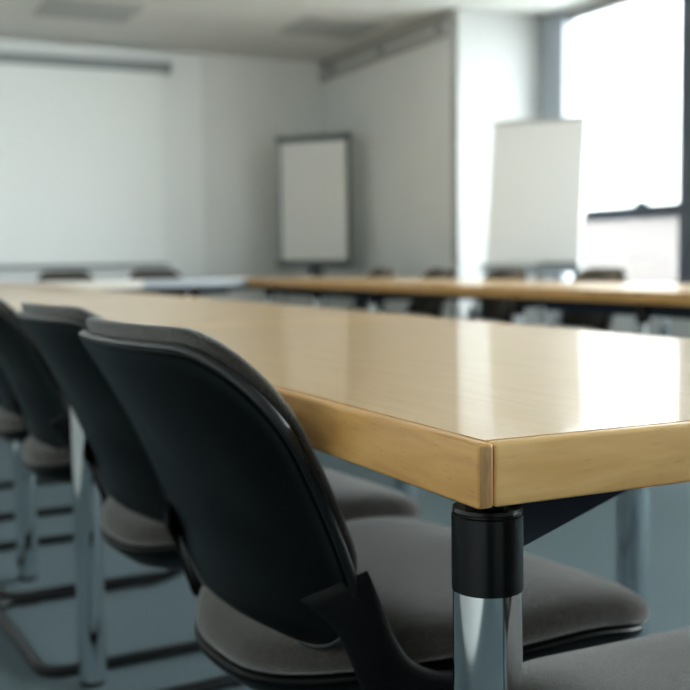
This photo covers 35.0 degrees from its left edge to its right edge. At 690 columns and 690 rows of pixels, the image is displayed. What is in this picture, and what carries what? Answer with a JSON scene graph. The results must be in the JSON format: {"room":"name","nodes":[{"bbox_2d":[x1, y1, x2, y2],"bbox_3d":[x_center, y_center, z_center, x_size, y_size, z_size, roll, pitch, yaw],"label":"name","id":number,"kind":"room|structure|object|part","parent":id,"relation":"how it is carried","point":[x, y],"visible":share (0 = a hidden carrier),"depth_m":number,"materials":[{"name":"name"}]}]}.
{"room":"conference room","nodes":[
{"label":"conference room","id":0,"kind":"room"},
{"bbox_2d":[0,39,325,306],"bbox_3d":[-2.696,-1.250,9.727,5.840,2.800,0.200,-3,5,-25],"label":"wall","id":1,"kind":"structure","parent":0,"point":[248,103],"depth_m":10.44,"materials":[{"name":"white paint"}]},
{"bbox_2d":[0,41,205,297],"bbox_3d":[-3.056,-1.252,9.435,3.840,2.700,0.015,-3,5,-25],"label":"wall panel","id":2,"kind":"object","parent":1,"relation":"attached to","point":[181,89],"visible":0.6,"depth_m":10.12,"materials":[{"name":"white paint"}]},
{"bbox_2d":[0,52,170,268],"bbox_3d":[-3.106,-1.572,9.320,3.380,1.848,0.106,-3,5,-25],"label":"projection screen","id":3,"kind":"object","parent":2,"relation":"attached to","point":[82,154],"visible":1,"depth_m":9.67,"materials":[{"name":"white fabric"}]},
{"bbox_2d":[0,0,590,61],"bbox_3d":[0.092,-2.386,4.591,6.550,0.202,11.700,-3,5,-25],"label":"ceiling","id":4,"kind":"structure","parent":0,"point":[245,28],"depth_m":8.83,"materials":[{"name":"white paint"}]},
{"bbox_2d":[32,0,144,22],"bbox_3d":[-1.960,-2.552,8.351,0.720,0.008,0.620,-3,5,-25],"label":"ceiling vent","id":5,"kind":"object","parent":4,"relation":"in","point":[73,9],"visible":1,"depth_m":8.34,"materials":[{"name":"grey metal"}]},
{"bbox_2d":[278,17,386,38],"bbox_3d":[-0.110,-2.635,9.113,0.720,0.008,0.620,-3,5,-25],"label":"ceiling vent","id":6,"kind":"object","parent":4,"relation":"in","point":[313,26],"visible":1,"depth_m":9.09,"materials":[{"name":"grey metal"}]},
{"bbox_2d":[0,437,689,689],"bbox_3d":[0.131,0.604,4.826,6.550,0.200,11.700,-3,5,-25],"label":"floor","id":7,"kind":"structure","parent":0,"point":[162,614],"depth_m":2.97,"materials":[{"name":"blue carpet"}]},
{"bbox_2d":[0,282,42,285],"bbox_3d":[-2.620,-0.045,7.533,0.880,0.740,1.600,-3,5,-25],"label":"conference table","id":8,"kind":"object","parent":7,"relation":"on","point":[1,283],"visible":0.04,"depth_m":7.31,"materials":[{"name":"beige wood"}]},
{"bbox_2d":[0,478,102,521],"bbox_3d":[-1.208,0.174,4.027,0.620,0.816,0.580,-3,5,-27],"label":"chair","id":9,"kind":"object","parent":7,"relation":"on","point":[62,509],"visible":0.02,"depth_m":3.84,"materials":[{"name":"grey fabric"}]},
{"bbox_2d":[0,285,102,292],"bbox_3d":[-1.926,0.059,6.091,0.880,0.740,1.600,-3,5,-25],"label":"conference table","id":10,"kind":"object","parent":7,"relation":"on","point":[30,288],"visible":0.08,"depth_m":5.93,"materials":[{"name":"beige wood"}]},
{"bbox_2d":[37,270,94,280],"bbox_3d":[-2.174,-0.183,8.727,0.580,0.816,0.620,-3,5,-23],"label":"chair","id":11,"kind":"object","parent":7,"relation":"on","point":[70,275],"visible":0.11,"depth_m":8.93,"materials":[{"name":"grey fabric"}]},
{"bbox_2d":[19,280,142,290],"bbox_3d":[-2.015,-0.107,8.220,0.798,0.740,0.880,-3,5,-25],"label":"conference table","id":12,"kind":"object","parent":7,"relation":"on","point":[117,285],"visible":0.27,"depth_m":7.88,"materials":[{"name":"beige laminate"}]},
{"bbox_3d":[-1.862,-0.376,7.872,0.558,0.058,0.033,-3,5,-25],"label":"rail","id":13,"kind":"part","parent":12,"relation":"part of","materials":[{"name":"beige metal"}]},
{"bbox_2d":[0,364,183,598],"bbox_3d":[-0.817,0.237,3.158,0.620,0.816,0.580,-3,5,-27],"label":"chair","id":14,"kind":"object","parent":7,"relation":"on","point":[12,428],"visible":0.12,"depth_m":2.99,"materials":[{"name":"black plastic"}]},
{"bbox_2d":[0,299,201,676],"bbox_3d":[-0.577,0.276,2.630,0.620,0.816,0.580,-3,5,-28],"label":"chair","id":15,"kind":"object","parent":7,"relation":"on","point":[43,407],"visible":0.48,"depth_m":2.43,"materials":[{"name":"black plastic"}]},
{"bbox_2d":[0,290,209,303],"bbox_3d":[-1.232,0.164,4.648,0.880,0.740,1.600,-3,5,-25],"label":"conference table","id":16,"kind":"object","parent":7,"relation":"on","point":[95,295],"visible":0.2,"depth_m":4.45,"materials":[{"name":"beige wood"}]},
{"bbox_2d":[129,269,186,296],"bbox_3d":[-1.483,-0.218,9.057,0.580,0.816,0.620,-3,5,-27],"label":"chair","id":17,"kind":"object","parent":7,"relation":"on","point":[140,273],"visible":0.09,"depth_m":9.25,"materials":[{"name":"grey fabric"}]},
{"bbox_2d":[123,278,246,297],"bbox_3d":[-1.291,-0.143,8.565,0.798,0.740,0.880,-3,5,-25],"label":"conference table","id":18,"kind":"object","parent":7,"relation":"on","point":[193,286],"visible":0.53,"depth_m":8.19,"materials":[{"name":"grey laminate"}]},
{"bbox_3d":[-1.139,-0.412,8.217,0.558,0.058,0.033,-3,5,-25],"label":"rail","id":19,"kind":"part","parent":18,"relation":"part of","materials":[{"name":"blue metal"}]},
{"bbox_2d":[9,299,424,581],"bbox_3d":[-0.538,0.268,3.206,0.880,0.740,1.600,-3,5,-25],"label":"conference table","id":20,"kind":"object","parent":7,"relation":"on","point":[187,312],"visible":0.27,"depth_m":3.02,"materials":[{"name":"beige wood"}]},
{"bbox_3d":[-0.890,0.344,3.037,0.058,0.600,0.058,-3,5,-25],"label":"leg","id":21,"kind":"part","parent":20,"relation":"part of","materials":[{"name":"silver metal"}]},
{"bbox_3d":[0.150,0.356,2.709,0.058,0.600,0.058,-3,5,-25],"label":"leg","id":22,"kind":"part","parent":20,"relation":"part of","materials":[{"name":"silver metal"}]},
{"bbox_2d":[15,302,420,689],"bbox_3d":[-0.230,0.327,1.925,0.620,0.816,0.580,-3,5,-31],"label":"chair","id":23,"kind":"object","parent":7,"relation":"on","point":[135,503],"visible":0.48,"depth_m":1.78,"materials":[{"name":"black plastic"}]},
{"bbox_2d":[197,276,359,307],"bbox_3d":[-0.527,-0.181,8.921,0.880,0.740,1.600,-3,5,-25],"label":"conference table","id":24,"kind":"object","parent":7,"relation":"on","point":[253,282],"visible":0.26,"depth_m":8.53,"materials":[{"name":"brown wood"}]},
{"bbox_3d":[-0.561,-0.057,8.091,0.058,0.600,0.058,-3,5,-25],"label":"leg","id":25,"kind":"part","parent":24,"relation":"part of","materials":[{"name":"silver metal"}]},
{"bbox_3d":[-0.174,-0.141,9.099,0.058,0.600,0.058,-3,5,-25],"label":"leg","id":26,"kind":"part","parent":24,"relation":"part of","materials":[{"name":"silver metal"}]},
{"bbox_2d":[276,132,351,275],"bbox_3d":[-0.279,-0.902,9.979,0.569,2.005,0.598,-3,5,-22],"label":"flip chart","id":27,"kind":"object","parent":7,"relation":"on","point":[314,171],"visible":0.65,"depth_m":9.93,"materials":[{"name":"white paper"}]},
{"bbox_3d":[-0.591,-1.319,10.106,0.028,1.085,0.044,1,5,25],"label":"frame","id":28,"kind":"part","parent":27,"relation":"part of","materials":[{"name":"grey paint"}]},
{"bbox_2d":[277,260,351,267],"bbox_3d":[-0.280,-0.742,9.985,0.730,0.065,0.090,1,5,25],"label":"tray","id":29,"kind":"object","parent":27,"relation":"on","point":[282,263],"depth_m":9.94,"materials":[{"name":"grey metal"}]},
{"bbox_3d":[0.037,-1.304,9.819,0.028,1.085,0.044,1,5,25],"label":"frame","id":30,"kind":"part","parent":27,"relation":"part of","materials":[{"name":"grey metal"}]},
{"bbox_2d":[79,317,648,689],"bbox_3d":[0.011,0.366,1.378,0.620,0.816,0.580,-3,5,-31],"label":"chair","id":31,"kind":"object","parent":7,"relation":"on","point":[292,594],"visible":0.92,"depth_m":1.18,"materials":[{"name":"black plastic"}]},
{"bbox_2d":[342,267,395,312],"bbox_3d":[0.064,-0.186,8.405,0.620,0.816,0.580,-3,5,-24],"label":"chair","id":32,"kind":"object","parent":7,"relation":"on","point":[388,272],"visible":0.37,"depth_m":8.51,"materials":[{"name":"grey fabric"}]},
{"bbox_2d":[265,277,483,319],"bbox_3d":[0.167,-0.077,7.479,0.880,0.740,1.600,-3,5,-25],"label":"conference table","id":33,"kind":"object","parent":7,"relation":"on","point":[352,288],"visible":0.45,"depth_m":7.19,"materials":[{"name":"brown wood"}]},
{"bbox_3d":[-0.185,-0.001,7.310,0.058,0.600,0.058,-3,5,-25],"label":"leg","id":34,"kind":"part","parent":33,"relation":"part of","materials":[{"name":"silver metal"}]},
{"bbox_3d":[-0.163,-0.352,7.300,0.033,0.058,1.360,-3,5,-25],"label":"rail","id":35,"kind":"part","parent":33,"relation":"part of","materials":[{"name":"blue metal"}]},
{"bbox_3d":[0.855,0.012,6.982,0.058,0.600,0.058,-3,5,-25],"label":"leg","id":36,"kind":"part","parent":33,"relation":"part of","materials":[{"name":"silver metal"}]},
{"bbox_2d":[70,317,689,689],"bbox_3d":[0.156,0.372,1.763,0.880,0.740,1.600,-3,5,-25],"label":"conference table","id":37,"kind":"object","parent":7,"relation":"on","point":[530,429],"visible":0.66,"depth_m":1.07,"materials":[{"name":"brown wood"}]},
{"bbox_3d":[-0.531,0.400,2.269,0.058,0.600,0.058,-3,5,-25],"label":"leg","id":38,"kind":"part","parent":37,"relation":"part of","materials":[{"name":"silver metal"}]},
{"bbox_3d":[0.122,0.496,0.933,0.058,0.600,0.058,-3,5,-25],"label":"leg","id":39,"kind":"part","parent":37,"relation":"part of","materials":[{"name":"silver metal"}]},
{"bbox_3d":[0.508,0.412,1.941,0.058,0.600,0.058,-3,5,-25],"label":"leg","id":40,"kind":"part","parent":37,"relation":"part of","materials":[{"name":"silver metal"}]},
{"bbox_2d":[389,267,456,317],"bbox_3d":[0.445,-0.129,7.613,0.620,0.816,0.580,-3,5,-23],"label":"chair","id":41,"kind":"object","parent":7,"relation":"on","point":[427,308],"visible":0.28,"depth_m":7.67,"materials":[{"name":"grey fabric"}]},
{"bbox_2d":[449,267,527,323],"bbox_3d":[0.807,-0.074,6.859,0.620,0.816,0.580,-3,5,-25],"label":"chair","id":42,"kind":"object","parent":7,"relation":"on","point":[495,310],"visible":0.27,"depth_m":6.90,"materials":[{"name":"grey fabric"}]},
{"bbox_2d":[364,280,657,325],"bbox_3d":[0.861,0.028,6.036,0.880,0.740,1.600,-3,5,-25],"label":"conference table","id":43,"kind":"object","parent":7,"relation":"on","point":[453,289],"visible":0.5,"depth_m":5.91,"materials":[{"name":"brown wood"}]},
{"bbox_3d":[0.173,0.055,6.542,0.058,0.600,0.058,-3,5,-25],"label":"leg","id":44,"kind":"part","parent":43,"relation":"part of","materials":[{"name":"silver metal"}]},
{"bbox_3d":[0.827,0.152,5.206,0.058,0.600,0.058,-3,5,-25],"label":"leg","id":45,"kind":"part","parent":43,"relation":"part of","materials":[{"name":"silver metal"}]},
{"bbox_3d":[1.213,0.068,6.214,0.058,0.600,0.058,-3,5,-25],"label":"leg","id":46,"kind":"part","parent":43,"relation":"part of","materials":[{"name":"silver metal"}]},
{"bbox_2d":[481,115,587,324],"bbox_3d":[1.370,-0.675,7.761,0.767,1.840,0.678,1,5,24],"label":"easel","id":47,"kind":"object","parent":7,"relation":"on","point":[536,196],"visible":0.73,"depth_m":7.64,"materials":[{"name":"paper"}]},
{"bbox_2d":[481,264,581,272],"bbox_3d":[1.287,-0.528,7.582,0.690,0.059,0.094,1,5,24],"label":"tray","id":48,"kind":"object","parent":47,"relation":"on","point":[531,268],"depth_m":7.52,"materials":[{"name":"grey paint"}]},
{"bbox_3d":[1.448,-0.643,7.939,0.027,1.745,0.295,1,5,24],"label":"leg","id":49,"kind":"part","parent":47,"relation":"part of","materials":[{"name":"grey paint"}]},
{"bbox_2d":[560,262,576,263],"bbox_3d":[1.521,-0.555,7.455,0.110,0.017,0.018,1,5,24],"label":"marker pen","id":50,"kind":"object","parent":47,"relation":"on","point":[560,262],"visible":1,"depth_m":7.45,"materials":[{"name":"white plastic"}]},
{"bbox_2d":[533,267,626,331],"bbox_3d":[1.206,-0.014,6.031,0.620,0.816,0.580,-3,5,-23],"label":"chair","id":51,"kind":"object","parent":7,"relation":"on","point":[572,320],"visible":0.22,"depth_m":6.08,"materials":[{"name":"grey fabric"}]},
{"bbox_2d":[519,283,689,336],"bbox_3d":[1.554,0.132,4.594,0.880,0.740,1.600,-3,5,-25],"label":"conference table","id":52,"kind":"object","parent":7,"relation":"on","point":[664,301],"visible":0.71,"depth_m":4.57,"materials":[{"name":"brown wood"}]},
{"bbox_3d":[1.225,-0.143,4.415,0.033,0.058,1.360,-3,5,-25],"label":"rail","id":53,"kind":"part","parent":52,"relation":"part of","materials":[{"name":"black metal"}]},
{"bbox_3d":[1.203,0.208,4.425,0.058,0.600,0.058,-3,5,-25],"label":"leg","id":54,"kind":"part","parent":52,"relation":"part of","materials":[{"name":"silver metal"}]},
{"bbox_3d":[1.589,0.124,5.433,0.058,0.600,0.058,-3,5,-25],"label":"leg","id":55,"kind":"part","parent":52,"relation":"part of","materials":[{"name":"silver metal"}]},
{"bbox_2d":[523,627,689,689],"bbox_3d":[0.466,0.395,0.941,0.580,0.816,0.620,-3,5,-25],"label":"chair","id":56,"kind":"object","parent":7,"relation":"on","point":[660,661],"visible":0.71,"depth_m":1.04,"materials":[{"name":"grey fabric"}]},
{"bbox_2d":[323,11,451,317],"bbox_3d":[0.375,-1.291,9.749,0.120,2.800,2.410,-3,5,-25],"label":"wall","id":57,"kind":"structure","parent":0,"point":[396,110],"depth_m":9.41,"materials":[{"name":"white paint"}]},
{"bbox_2d":[319,11,449,81],"bbox_3d":[0.281,-2.585,9.608,0.055,0.185,2.385,-3,5,-25],"label":"wall rail","id":58,"kind":"object","parent":57,"relation":"attached to","point":[436,22],"visible":1,"depth_m":9.40,"materials":[{"name":"grey metal"}]},
{"bbox_2d":[451,8,543,324],"bbox_3d":[1.274,-1.227,8.791,0.910,2.800,0.100,-3,5,-25],"label":"wall","id":59,"kind":"structure","parent":0,"point":[496,57],"depth_m":8.62,"materials":[{"name":"white paint"}]},
{"bbox_2d":[542,9,575,280],"bbox_3d":[1.708,-1.551,8.765,0.120,2.160,0.280,-3,5,-25],"label":"window","id":60,"kind":"structure","parent":59,"relation":"in","point":[558,35],"depth_m":8.63,"materials":[{"name":"white glass"}]},
{"bbox_2d":[544,307,689,338],"bbox_3d":[3.575,0.121,5.053,0.100,0.640,8.790,-3,5,-25],"label":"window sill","id":61,"kind":"structure","parent":59,"relation":"attached to","point":[620,323],"depth_m":7.97,"materials":[{"name":"white paint"}]},
{"bbox_2d":[565,0,617,17],"bbox_3d":[3.544,-2.319,4.861,0.100,0.065,8.790,-3,5,-25],"label":"wall","id":62,"kind":"structure","parent":0,"point":[592,4],"depth_m":8.32,"materials":[{"name":"white paint"}]},
{"bbox_2d":[565,0,689,283],"bbox_3d":[2.054,-1.459,7.951,0.145,2.095,1.495,-3,5,-25],"label":"window","id":63,"kind":"structure","parent":62,"relation":"in","point":[642,209],"depth_m":7.41,"materials":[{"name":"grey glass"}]},
{"bbox_3d":[2.111,-0.984,7.766,0.045,0.075,0.120,-3,5,-25],"label":"handle","id":64,"kind":"part","parent":63,"relation":"part of","materials":[{"name":"grey metal"}]},
{"bbox_2d":[575,0,680,206],"bbox_3d":[8.391,-6.293,32.548,18.300,15.400,8.400,0,5,14],"label":"sky","id":65,"kind":"structure","parent":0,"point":[628,55],"depth_m":28.64,"materials":[{"name":"white"}]},
{"label":"outside","id":66,"kind":"structure","parent":0,"visible":0},
{"bbox_3d":[25.148,1.980,24.132,54.950,0.200,100.000,-3,5,-25],"label":"ground","id":67,"kind":"structure","parent":66,"visible":0},
{"bbox_2d":[577,206,677,281],"bbox_3d":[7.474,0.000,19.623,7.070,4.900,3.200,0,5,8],"label":"window pane","id":68,"kind":"structure","parent":67,"relation":"on","point":[647,249],"depth_m":18.32,"materials":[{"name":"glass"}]}
]}

